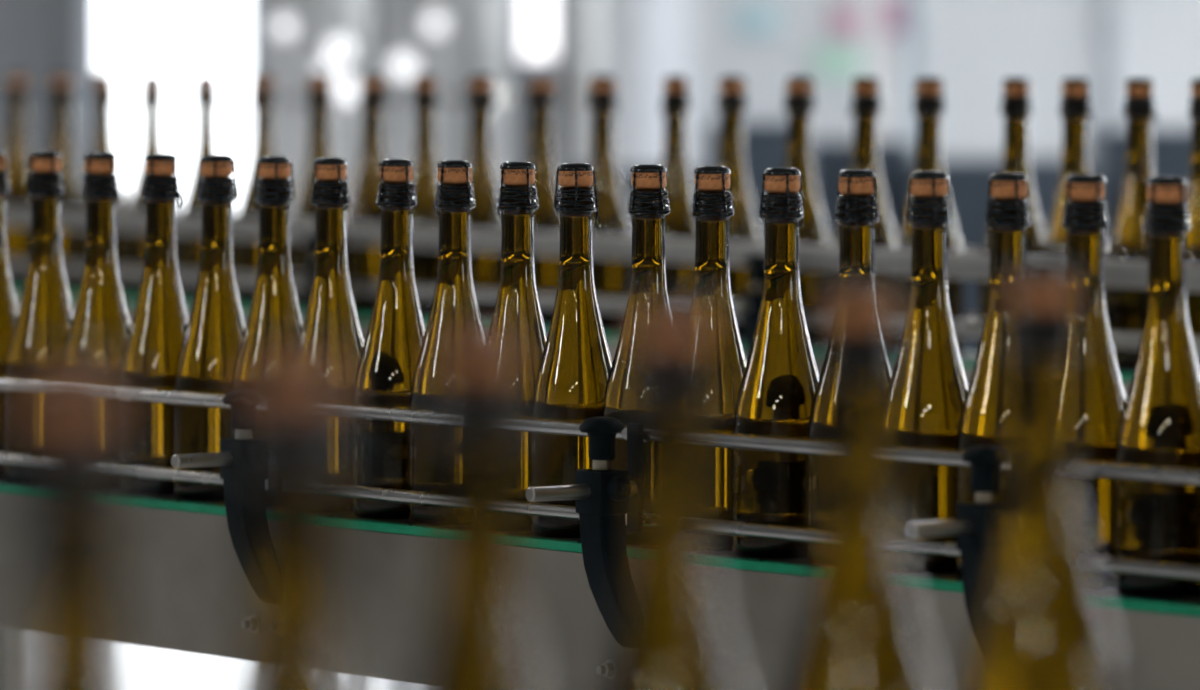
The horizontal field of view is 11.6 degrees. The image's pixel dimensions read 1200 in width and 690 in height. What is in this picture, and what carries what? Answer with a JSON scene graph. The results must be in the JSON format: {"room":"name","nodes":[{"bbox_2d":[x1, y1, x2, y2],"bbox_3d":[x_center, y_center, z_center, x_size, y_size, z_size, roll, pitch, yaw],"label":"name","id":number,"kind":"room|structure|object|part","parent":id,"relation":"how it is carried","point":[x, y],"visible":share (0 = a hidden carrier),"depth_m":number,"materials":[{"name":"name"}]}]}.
{"room":"factory floor","nodes":[
{"label":"factory floor","id":0,"kind":"room"},
{"bbox_2d":[119,643,419,689],"bbox_3d":[0.000,1.191,4.313,14.400,0.100,23.900,0,3,0],"label":"floor","id":1,"kind":"structure","parent":0,"point":[142,667],"depth_m":12.90,"materials":[{"name":"white"}]},
{"bbox_2d":[272,15,295,178],"bbox_3d":[-0.666,0.019,12.510,0.120,1.439,0.121,0,3,0],"label":"work lamp","id":2,"kind":"object","parent":1,"relation":"on","point":[284,26],"visible":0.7,"depth_m":12.47,"materials":[{"name":"grey"}]},
{"bbox_2d":[261,0,371,214],"bbox_3d":[-0.615,-0.675,12.782,0.255,2.800,0.255,2,3,34],"label":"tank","id":3,"kind":"object","parent":1,"relation":"on","point":[315,20],"visible":0.06,"depth_m":12.68,"materials":[{"name":"silver metal"}]},
{"bbox_2d":[316,59,332,74],"bbox_3d":[-0.572,0.076,12.313,0.120,1.346,0.121,0,3,0],"label":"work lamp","id":4,"kind":"object","parent":1,"relation":"on","point":[322,67],"visible":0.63,"depth_m":12.22,"materials":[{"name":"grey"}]},
{"bbox_2d":[323,33,355,157],"bbox_3d":[-0.532,0.059,12.112,0.120,1.399,0.121,0,3,0],"label":"work lamp","id":5,"kind":"object","parent":1,"relation":"on","point":[339,49],"visible":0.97,"depth_m":12.02,"materials":[{"name":"grey"}]},
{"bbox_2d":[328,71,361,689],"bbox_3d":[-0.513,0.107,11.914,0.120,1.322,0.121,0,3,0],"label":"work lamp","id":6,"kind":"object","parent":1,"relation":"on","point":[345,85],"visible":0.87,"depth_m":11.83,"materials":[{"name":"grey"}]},
{"bbox_2d":[378,50,419,681],"bbox_3d":[-0.423,0.044,12.762,0.120,1.365,0.121,0,3,0],"label":"work lamp","id":7,"kind":"object","parent":1,"relation":"on","point":[403,65],"visible":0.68,"depth_m":12.68,"materials":[{"name":"grey"}]},
{"bbox_2d":[422,10,448,161],"bbox_3d":[-0.361,-0.012,13.009,0.120,1.452,0.121,0,3,0],"label":"work lamp","id":8,"kind":"object","parent":1,"relation":"on","point":[435,24],"visible":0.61,"depth_m":12.92,"materials":[{"name":"grey"}]},
{"bbox_2d":[380,0,514,187],"bbox_3d":[-0.351,-0.705,13.382,0.316,2.800,0.316,2,3,35],"label":"wall","id":9,"kind":"structure","parent":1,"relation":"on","point":[477,40],"depth_m":13.26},
{"bbox_2d":[560,0,599,163],"bbox_3d":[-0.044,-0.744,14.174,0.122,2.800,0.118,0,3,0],"label":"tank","id":10,"kind":"object","parent":1,"relation":"on","point":[581,18],"visible":0.23,"depth_m":14.15,"materials":[{"name":"silver metal"}]},
{"bbox_2d":[0,378,1199,689],"bbox_3d":[-0.130,0.568,5.288,0.344,1.048,3.450,-2,4,-39],"label":"conveyor","id":11,"kind":"object","parent":1,"relation":"on","point":[184,568],"visible":0.43,"depth_m":5.06,"materials":[{"name":"grey metal"}]},
{"bbox_2d":[0,150,18,477],"bbox_3d":[-0.603,-0.032,5.843,0.084,0.324,0.084,-2,4,-38],"label":"wine bottle","id":12,"kind":"object","parent":11,"relation":"on","point":[9,306],"visible":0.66,"depth_m":5.83,"materials":[{"name":"brown glass"}]},
{"bbox_2d":[4,151,73,482],"bbox_3d":[-0.542,-0.028,5.769,0.084,0.324,0.084,0,3,-10],"label":"wine bottle","id":13,"kind":"object","parent":11,"relation":"on","point":[46,310],"visible":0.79,"depth_m":5.75,"materials":[{"name":"brown glass"}]},
{"bbox_2d":[62,152,131,426],"bbox_3d":[-0.481,-0.024,5.693,0.084,0.324,0.084,-2,3,-29],"label":"wine bottle","id":14,"kind":"object","parent":11,"relation":"on","point":[101,321],"visible":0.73,"depth_m":5.67,"materials":[{"name":"brown glass"}]},
{"bbox_2d":[117,154,188,494],"bbox_3d":[-0.419,-0.021,5.617,0.084,0.324,0.084,2,3,34],"label":"wine bottle","id":15,"kind":"object","parent":11,"relation":"on","point":[160,318],"visible":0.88,"depth_m":5.59,"materials":[{"name":"brown glass"}]},
{"bbox_3d":[-0.340,0.103,5.340,0.112,0.012,0.012,-2,4,-39],"label":"cross rod","id":16,"kind":"part","parent":11,"relation":"part of","materials":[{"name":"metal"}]},
{"bbox_2d":[172,155,245,500],"bbox_3d":[-0.361,-0.017,5.545,0.084,0.324,0.084,-2,4,-37],"label":"wine bottle","id":17,"kind":"object","parent":11,"relation":"on","point":[216,324],"visible":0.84,"depth_m":5.52,"materials":[{"name":"brown glass"}]},
{"bbox_3d":[-0.323,0.059,5.349,0.037,0.035,0.037,0,3,6],"label":"clamp knob","id":18,"kind":"part","parent":11,"relation":"part of","materials":[{"name":"black plastic"}]},
{"bbox_2d":[230,156,302,437],"bbox_3d":[-0.302,-0.014,5.472,0.084,0.324,0.084,-1,3,-25],"label":"wine bottle","id":19,"kind":"object","parent":11,"relation":"on","point":[275,318],"visible":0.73,"depth_m":5.45,"materials":[{"name":"brown glass"}]},
{"bbox_2d":[298,157,363,512],"bbox_3d":[-0.246,-0.010,5.403,0.084,0.324,0.084,2,3,34],"label":"wine bottle","id":20,"kind":"object","parent":11,"relation":"on","point":[331,320],"visible":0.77,"depth_m":5.38,"materials":[{"name":"brown glass"}]},
{"bbox_2d":[351,159,425,518],"bbox_3d":[-0.184,-0.006,5.326,0.084,0.324,0.084,1,3,13],"label":"wine bottle","id":21,"kind":"object","parent":11,"relation":"on","point":[396,330],"visible":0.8,"depth_m":5.30,"materials":[{"name":"brown glass"}]},
{"bbox_2d":[408,160,480,524],"bbox_3d":[-0.130,-0.003,5.260,0.084,0.324,0.084,1,3,27],"label":"wine bottle","id":22,"kind":"object","parent":11,"relation":"on","point":[454,298],"visible":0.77,"depth_m":5.24,"materials":[{"name":"brown glass"}]},
{"bbox_2d":[492,162,546,531],"bbox_3d":[-0.073,0.000,5.189,0.084,0.324,0.084,2,4,39],"label":"wine bottle","id":23,"kind":"object","parent":11,"relation":"on","point":[517,303],"visible":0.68,"depth_m":5.17,"materials":[{"name":"brown glass"}]},
{"bbox_2d":[529,163,612,537],"bbox_3d":[-0.020,0.004,5.123,0.084,0.324,0.084,-2,4,-40],"label":"wine bottle","id":24,"kind":"object","parent":11,"relation":"on","point":[574,369],"visible":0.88,"depth_m":5.10,"materials":[{"name":"glass"}]},
{"bbox_3d":[-0.015,0.123,4.940,0.112,0.012,0.012,-2,4,-39],"label":"cross rod","id":25,"kind":"part","parent":11,"relation":"part of","materials":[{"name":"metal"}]},
{"bbox_3d":[-0.170,0.233,5.240,0.021,0.131,3.450,-2,4,-39],"label":"panel","id":26,"kind":"part","parent":11,"relation":"part of","materials":[{"name":"metal"}]},
{"bbox_3d":[-0.169,0.136,5.236,0.012,0.012,3.450,-2,4,-39],"label":"guide rail","id":27,"kind":"part","parent":11,"relation":"part of","materials":[{"name":"metal"}]},
{"bbox_3d":[-0.169,0.063,5.232,0.012,0.012,3.450,-2,4,-39],"label":"guide rail","id":28,"kind":"part","parent":11,"relation":"part of","materials":[{"name":"metal"}]},
{"bbox_3d":[0.002,0.078,4.948,0.037,0.035,0.037,0,3,6],"label":"clamp knob","id":29,"kind":"part","parent":11,"relation":"part of","materials":[{"name":"black plastic"}]},
{"bbox_2d":[601,164,670,544],"bbox_3d":[0.041,0.007,5.049,0.084,0.324,0.084,1,3,11],"label":"wine bottle","id":30,"kind":"object","parent":11,"relation":"on","point":[648,205],"visible":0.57,"depth_m":5.03,"materials":[{"name":"glass"}]},
{"bbox_2d":[690,166,746,550],"bbox_3d":[0.095,0.010,4.983,0.084,0.324,0.084,-2,3,-37],"label":"wine bottle","id":31,"kind":"object","parent":11,"relation":"on","point":[712,208],"visible":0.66,"depth_m":4.96,"materials":[{"name":"glass"}]},
{"bbox_2d":[730,167,818,557],"bbox_3d":[0.151,0.014,4.914,0.084,0.324,0.084,-2,4,-39],"label":"wine bottle","id":32,"kind":"object","parent":11,"relation":"on","point":[778,385],"visible":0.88,"depth_m":4.89,"materials":[{"name":"glass"}]},
{"bbox_2d":[805,169,878,563],"bbox_3d":[0.211,0.017,4.839,0.084,0.324,0.084,0,3,4],"label":"wine bottle","id":33,"kind":"object","parent":11,"relation":"on","point":[856,213],"visible":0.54,"depth_m":4.82,"materials":[{"name":"glass"}]},
{"bbox_2d":[891,171,967,573],"bbox_3d":[0.267,0.021,4.770,0.084,0.324,0.084,-2,3,-34],"label":"wine bottle","id":34,"kind":"object","parent":11,"relation":"on","point":[928,396],"visible":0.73,"depth_m":4.75,"materials":[{"name":"glass"}]},
{"bbox_3d":[0.283,0.141,4.572,0.112,0.012,0.012,-2,4,-39],"label":"cross rod","id":35,"kind":"part","parent":11,"relation":"part of","materials":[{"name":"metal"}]},
{"bbox_3d":[0.300,0.096,4.580,0.037,0.035,0.037,0,3,6],"label":"clamp knob","id":36,"kind":"part","parent":11,"relation":"part of","materials":[{"name":"black plastic"}]},
{"bbox_2d":[953,172,1031,577],"bbox_3d":[0.325,0.024,4.699,0.084,0.324,0.084,-1,3,-21],"label":"wine bottle","id":37,"kind":"object","parent":11,"relation":"on","point":[987,408],"visible":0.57,"depth_m":4.68,"materials":[{"name":"glass"}]},
{"bbox_2d":[1061,174,1125,588],"bbox_3d":[0.382,0.028,4.629,0.084,0.324,0.084,-1,3,-18],"label":"wine bottle","id":38,"kind":"object","parent":11,"relation":"on","point":[1098,396],"visible":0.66,"depth_m":4.61,"materials":[{"name":"glass"}]},
{"bbox_2d":[1112,176,1199,597],"bbox_3d":[0.439,0.031,4.558,0.084,0.324,0.084,0,3,0],"label":"wine bottle","id":39,"kind":"object","parent":11,"relation":"on","point":[1159,424],"visible":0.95,"depth_m":4.53,"materials":[{"name":"glass"}]},
{"bbox_2d":[1197,458,1199,597],"bbox_3d":[0.497,0.035,4.486,0.084,0.324,0.084,-2,3,-37],"label":"wine bottle","id":40,"kind":"object","parent":11,"relation":"on","point":[1198,487],"visible":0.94,"depth_m":4.49,"materials":[{"name":"brown glass"}]},
{"bbox_2d":[0,206,1199,689],"bbox_3d":[-0.186,0.404,7.831,0.352,1.127,4.000,-2,3,-31],"label":"conveyor","id":41,"kind":"object","parent":1,"relation":"on","point":[971,264],"visible":0.09,"depth_m":7.38,"materials":[{"name":"grey metal"}]},
{"bbox_3d":[-0.914,0.467,9.090,0.050,0.871,0.050,-2,3,-31],"label":"leg","id":42,"kind":"part","parent":41,"relation":"part of","materials":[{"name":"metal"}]},
{"bbox_2d":[2,72,32,285],"bbox_3d":[-0.884,-0.252,8.939,0.084,0.324,0.084,2,3,36],"label":"wine bottle","id":43,"kind":"object","parent":41,"relation":"on","point":[18,238],"visible":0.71,"depth_m":8.92,"materials":[{"name":"glass"}]},
{"bbox_2d":[49,73,82,289],"bbox_3d":[-0.805,-0.246,8.811,0.084,0.324,0.084,0,3,6],"label":"wine bottle","id":44,"kind":"object","parent":41,"relation":"on","point":[61,95],"visible":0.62,"depth_m":8.79,"materials":[{"name":"glass"}]},
{"bbox_2d":[76,73,127,292],"bbox_3d":[-0.733,-0.240,8.692,0.084,0.324,0.084,-1,3,-15],"label":"wine bottle","id":45,"kind":"object","parent":41,"relation":"on","point":[103,96],"visible":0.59,"depth_m":8.67,"materials":[{"name":"green glass"}]},
{"bbox_2d":[123,73,178,296],"bbox_3d":[-0.651,-0.233,8.560,0.084,0.324,0.084,0,3,-4],"label":"wine bottle","id":46,"kind":"object","parent":41,"relation":"on","point":[151,94],"visible":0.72,"depth_m":8.54,"materials":[{"name":"green glass"}]},
{"bbox_2d":[178,73,233,300],"bbox_3d":[-0.562,-0.226,8.414,0.084,0.324,0.084,1,3,26],"label":"wine bottle","id":47,"kind":"object","parent":41,"relation":"on","point":[205,96],"visible":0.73,"depth_m":8.39,"materials":[{"name":"glass"}]},
{"bbox_2d":[232,74,275,304],"bbox_3d":[-0.475,-0.219,8.273,0.084,0.324,0.084,1,3,27],"label":"wine bottle","id":48,"kind":"object","parent":41,"relation":"on","point":[245,251],"visible":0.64,"depth_m":8.25,"materials":[{"name":"glass"}]},
{"bbox_3d":[-0.397,-0.092,7.921,0.112,0.012,0.012,-2,3,-31],"label":"cross rod","id":49,"kind":"part","parent":41,"relation":"part of","materials":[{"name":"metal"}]},
{"bbox_3d":[-0.379,-0.136,7.928,0.037,0.035,0.037,1,3,13],"label":"clamp knob","id":50,"kind":"part","parent":41,"relation":"part of","materials":[{"name":"black plastic"}]},
{"bbox_2d":[290,74,332,308],"bbox_3d":[-0.387,-0.212,8.128,0.084,0.324,0.084,0,3,-2],"label":"wine bottle","id":51,"kind":"object","parent":41,"relation":"on","point":[319,100],"visible":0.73,"depth_m":8.11,"materials":[{"name":"glass"}]},
{"bbox_2d":[346,74,387,312],"bbox_3d":[-0.310,-0.206,8.003,0.084,0.324,0.084,-1,3,-15],"label":"wine bottle","id":52,"kind":"object","parent":41,"relation":"on","point":[363,261],"visible":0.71,"depth_m":7.98,"materials":[{"name":"glass"}]},
{"bbox_2d":[409,74,439,316],"bbox_3d":[-0.234,-0.200,7.880,0.084,0.324,0.084,-1,3,-21],"label":"wine bottle","id":53,"kind":"object","parent":41,"relation":"on","point":[424,101],"visible":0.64,"depth_m":7.86,"materials":[{"name":"glass"}]},
{"bbox_2d":[466,75,501,320],"bbox_3d":[-0.158,-0.194,7.756,0.084,0.324,0.084,-1,3,-18],"label":"wine bottle","id":54,"kind":"object","parent":41,"relation":"on","point":[486,266],"visible":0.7,"depth_m":7.73,"materials":[{"name":"glass"}]},
{"bbox_2d":[527,75,559,325],"bbox_3d":[-0.076,-0.188,7.622,0.084,0.324,0.084,0,3,4],"label":"wine bottle","id":55,"kind":"object","parent":41,"relation":"on","point":[541,102],"visible":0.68,"depth_m":7.60,"materials":[{"name":"glass"}]},
{"bbox_3d":[-0.233,0.035,7.784,0.021,0.120,4.000,-2,3,-31],"label":"panel","id":56,"kind":"part","parent":41,"relation":"part of","materials":[{"name":"metal"}]},
{"bbox_3d":[-0.138,-0.145,7.834,0.010,0.030,4.000,-2,3,-31],"label":"guide rail","id":57,"kind":"part","parent":41,"relation":"part of","materials":[{"name":"metal"}]},
{"bbox_3d":[-0.234,-0.142,7.775,0.010,0.030,4.000,-2,3,-31],"label":"guide rail","id":58,"kind":"part","parent":41,"relation":"part of","materials":[{"name":"metal"}]},
{"bbox_3d":[-0.234,-0.070,7.778,0.010,0.018,4.000,-2,3,-31],"label":"guide rail","id":59,"kind":"part","parent":41,"relation":"part of","materials":[{"name":"metal"}]},
{"bbox_2d":[588,75,631,330],"bbox_3d":[0.005,-0.181,7.489,0.084,0.324,0.084,2,4,40],"label":"wine bottle","id":60,"kind":"object","parent":41,"relation":"on","point":[612,277],"visible":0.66,"depth_m":7.47,"materials":[{"name":"glass"}]},
{"bbox_2d":[659,76,695,299],"bbox_3d":[0.094,-0.174,7.345,0.084,0.324,0.084,-2,3,-36],"label":"wine bottle","id":61,"kind":"object","parent":41,"relation":"on","point":[679,223],"visible":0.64,"depth_m":7.32,"materials":[{"name":"glass"}]},
{"bbox_2d":[716,76,762,340],"bbox_3d":[0.161,-0.169,7.235,0.084,0.324,0.084,-3,4,-42],"label":"wine bottle","id":62,"kind":"object","parent":41,"relation":"on","point":[744,226],"visible":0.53,"depth_m":7.21,"materials":[{"name":"glass"}]},
{"bbox_3d":[0.171,-0.046,6.995,0.112,0.012,0.012,-2,3,-31],"label":"cross rod","id":63,"kind":"part","parent":41,"relation":"part of","materials":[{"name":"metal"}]},
{"bbox_3d":[0.189,-0.091,7.002,0.037,0.035,0.037,1,3,13],"label":"clamp knob","id":64,"kind":"part","parent":41,"relation":"part of","materials":[{"name":"black plastic"}]},
{"bbox_2d":[783,76,830,345],"bbox_3d":[0.240,-0.162,7.106,0.084,0.324,0.084,-2,3,-32],"label":"wine bottle","id":65,"kind":"object","parent":41,"relation":"on","point":[799,105],"visible":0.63,"depth_m":7.08,"materials":[{"name":"glass"}]},
{"bbox_2d":[830,77,897,311],"bbox_3d":[0.316,-0.156,6.984,0.084,0.324,0.084,3,4,44],"label":"wine bottle","id":66,"kind":"object","parent":41,"relation":"on","point":[865,102],"visible":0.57,"depth_m":6.96,"materials":[{"name":"glass"}]},
{"bbox_2d":[893,77,965,353],"bbox_3d":[0.385,-0.151,6.870,0.084,0.324,0.084,1,3,17],"label":"wine bottle","id":67,"kind":"object","parent":41,"relation":"on","point":[929,107],"visible":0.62,"depth_m":6.85,"materials":[{"name":"glass"}]},
{"bbox_3d":[0.446,-0.024,6.547,0.112,0.012,0.012,-2,3,-31],"label":"cross rod","id":68,"kind":"part","parent":41,"relation":"part of","materials":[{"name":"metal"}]},
{"bbox_3d":[-0.138,-0.073,7.837,0.010,0.018,4.000,-2,3,-31],"label":"guide rail","id":69,"kind":"part","parent":41,"relation":"part of","materials":[{"name":"metal"}]},
{"bbox_2d":[979,77,1044,342],"bbox_3d":[0.475,-0.143,6.723,0.084,0.324,0.084,0,3,9],"label":"wine bottle","id":70,"kind":"object","parent":41,"relation":"on","point":[1016,108],"visible":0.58,"depth_m":6.71,"materials":[{"name":"glass"}]},
{"bbox_2d":[1041,78,1106,259],"bbox_3d":[0.535,-0.139,6.627,0.084,0.324,0.084,0,3,-4],"label":"wine bottle","id":71,"kind":"object","parent":41,"relation":"on","point":[1074,110],"visible":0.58,"depth_m":6.61,"materials":[{"name":"glass"}]},
{"bbox_2d":[1104,78,1156,371],"bbox_3d":[0.598,-0.134,6.523,0.084,0.324,0.084,-2,3,-35],"label":"wine bottle","id":72,"kind":"object","parent":41,"relation":"on","point":[1125,307],"visible":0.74,"depth_m":6.50,"materials":[{"name":"brown glass"}]},
{"bbox_2d":[1184,78,1199,370],"bbox_3d":[0.659,-0.129,6.424,0.084,0.324,0.084,0,3,1],"label":"wine bottle","id":73,"kind":"object","parent":41,"relation":"on","point":[1192,237],"visible":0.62,"depth_m":6.40,"materials":[{"name":"brown glass"}]},
{"bbox_2d":[617,166,697,222],"bbox_3d":[0.073,0.162,13.008,0.296,1.105,0.532,0,3,0],"label":"base cabinet","id":74,"kind":"object","parent":1,"relation":"on","point":[624,171],"visible":0.02,"depth_m":12.75,"materials":[{"name":"metal"}]},
{"bbox_2d":[704,121,787,237],"bbox_3d":[0.322,0.137,12.405,0.198,1.213,0.532,0,3,0],"label":"cabinet","id":75,"kind":"object","parent":1,"relation":"on","point":[765,142],"visible":0.06,"depth_m":12.15,"materials":[{"name":"metal"}]},
{"bbox_3d":[0.322,0.149,12.166,0.170,0.873,0.012,0,3,0],"label":"door","id":76,"kind":"part","parent":75,"relation":"part of","materials":[{"name":"metal"}]},
{"bbox_2d":[811,139,910,242],"bbox_3d":[0.573,0.123,13.206,0.222,1.164,0.532,0,3,0],"label":"base cabinet","id":77,"kind":"object","parent":1,"relation":"on","point":[829,156],"visible":0.16,"depth_m":12.95,"materials":[{"name":"metal"}]},
{"bbox_3d":[0.573,0.135,12.966,0.191,0.838,0.012,0,3,0],"label":"door","id":78,"kind":"part","parent":77,"relation":"part of","materials":[{"name":"metal"}]},
{"bbox_2d":[905,0,918,156],"bbox_3d":[0.820,-1.007,15.469,0.043,3.200,0.156,0,3,0],"label":"vertical pipe","id":79,"kind":"object","parent":1,"relation":"on","point":[911,21],"visible":0.3,"depth_m":15.47,"materials":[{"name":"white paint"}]},
{"bbox_2d":[909,156,1088,352],"bbox_3d":[0.858,0.163,12.707,0.356,1.132,0.532,0,3,0],"label":"base cabinet","id":80,"kind":"object","parent":1,"relation":"on","point":[968,175],"visible":0.03,"depth_m":12.45,"materials":[{"name":"metal"}]},
{"bbox_3d":[0.858,0.175,12.467,0.306,0.815,0.012,0,3,0],"label":"door","id":81,"kind":"part","parent":80,"relation":"part of","materials":[{"name":"metal"}]},
{"bbox_2d":[1094,0,1118,126],"bbox_3d":[1.324,-1.002,15.369,0.078,3.200,0.156,0,3,0],"label":"vertical pipe","id":82,"kind":"object","parent":1,"relation":"on","point":[1106,25],"visible":0.3,"depth_m":15.36,"materials":[{"name":"grey metal"}]},
{"bbox_2d":[1088,127,1190,245],"bbox_3d":[1.238,0.122,12.905,0.307,1.194,0.532,0,3,0],"label":"base cabinet","id":83,"kind":"object","parent":1,"relation":"on","point":[1106,145],"visible":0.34,"depth_m":12.65,"materials":[{"name":"metal"}]},
{"bbox_3d":[0.109,0.759,2.672,0.130,0.923,1.680,1,3,22],"label":"conveyor","id":84,"kind":"object","parent":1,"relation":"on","visible":0},
{"bbox_2d":[17,363,129,689],"bbox_3d":[-0.178,0.168,1.991,0.084,0.324,0.084,-1,3,-27],"label":"wine bottle","id":85,"kind":"object","parent":84,"relation":"on","point":[73,474],"visible":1,"depth_m":1.97,"materials":[{"name":"brown glass"}]},
{"bbox_2d":[240,345,347,689],"bbox_3d":[-0.110,0.162,2.111,0.084,0.324,0.084,-2,4,-39],"label":"wine bottle","id":86,"kind":"object","parent":84,"relation":"on","point":[294,449],"visible":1,"depth_m":2.09,"materials":[{"name":"brown glass"}]},
{"bbox_2d":[419,321,541,689],"bbox_3d":[-0.047,0.152,2.310,0.084,0.324,0.084,0,3,8],"label":"wine bottle","id":87,"kind":"object","parent":84,"relation":"on","point":[480,638],"visible":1,"depth_m":2.29,"materials":[{"name":"brown glass"}]},
{"bbox_2d":[601,300,740,689],"bbox_3d":[0.030,0.143,2.510,0.084,0.324,0.084,1,3,10],"label":"wine bottle","id":88,"kind":"object","parent":84,"relation":"on","point":[671,632],"visible":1,"depth_m":2.49,"materials":[{"name":"glass"}]},
{"bbox_2d":[783,282,936,689],"bbox_3d":[0.120,0.133,2.710,0.084,0.324,0.084,-2,3,-35],"label":"wine bottle","id":89,"kind":"object","parent":84,"relation":"on","point":[860,629],"visible":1,"depth_m":2.69,"materials":[{"name":"glass"}]},
{"bbox_2d":[963,266,1122,689],"bbox_3d":[0.219,0.123,2.909,0.084,0.324,0.084,-1,3,-21],"label":"wine bottle","id":90,"kind":"object","parent":84,"relation":"on","point":[1042,624],"visible":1,"depth_m":2.89,"materials":[{"name":"glass"}]},
{"bbox_2d":[0,0,562,186],"bbox_3d":[0.000,-2.035,16.020,14.400,5.200,0.200,0,3,0],"label":"wall","id":91,"kind":"structure","parent":0,"point":[39,39],"depth_m":15.98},
{"bbox_2d":[81,0,261,211],"bbox_3d":[-1.154,-1.434,15.899,0.494,2.840,0.060,0,3,0],"label":"window","id":92,"kind":"structure","parent":91,"relation":"in","point":[179,40],"depth_m":15.92,"materials":[{"name":"white glass"}]},
{"bbox_2d":[641,0,689,165],"bbox_3d":[0.174,-1.012,15.569,0.195,3.200,0.169,0,3,0],"label":"wall pillar","id":93,"kind":"structure","parent":0,"point":[665,24],"depth_m":15.52,"materials":[{"name":"white paint"}]},
{"bbox_2d":[860,0,901,140],"bbox_3d":[0.745,-1.012,15.569,0.159,3.200,0.156,0,3,0],"label":"wall pillar","id":94,"kind":"structure","parent":0,"point":[880,52],"depth_m":15.52,"materials":[{"name":"white paint"}]},
{"bbox_2d":[884,0,903,33],"bbox_3d":[0.774,-0.870,15.506,0.050,0.100,0.020,0,3,0],"label":"notice","id":95,"kind":"object","parent":94,"relation":"attached to","point":[893,9],"visible":1,"depth_m":15.50,"materials":[{"name":"pink paper"}]},
{"bbox_2d":[600,0,1199,166],"bbox_3d":[0.950,-1.330,15.934,2.100,2.400,0.040,0,3,0],"label":"wall partition","id":96,"kind":"structure","parent":0,"point":[972,46],"depth_m":15.94,"materials":[{"name":"white"}]},
{"bbox_2d":[512,0,562,74],"bbox_3d":[-0.168,-1.391,15.901,0.180,1.324,0.060,0,3,0],"label":"window","id":97,"kind":"structure","parent":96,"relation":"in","point":[537,25],"depth_m":15.90,"materials":[{"name":"white glass"}]},
{"bbox_2d":[735,5,777,33],"bbox_3d":[0.424,-0.881,15.931,0.117,0.079,0.020,0,3,0],"label":"notice","id":98,"kind":"object","parent":96,"relation":"attached to","point":[749,19],"visible":1,"depth_m":15.92,"materials":[{"name":"paper"}]},
{"bbox_2d":[815,48,859,75],"bbox_3d":[0.644,-0.766,15.937,0.122,0.076,0.020,0,3,0],"label":"notice","id":99,"kind":"object","parent":96,"relation":"attached to","point":[828,61],"visible":0.86,"depth_m":15.93,"materials":[{"name":"paper"}]},
{"bbox_2d":[832,8,858,35],"bbox_3d":[0.664,-0.874,15.931,0.070,0.076,0.020,0,3,0],"label":"notice","id":100,"kind":"object","parent":96,"relation":"attached to","point":[844,20],"visible":1,"depth_m":15.92,"materials":[{"name":"pink paper"}]}
]}

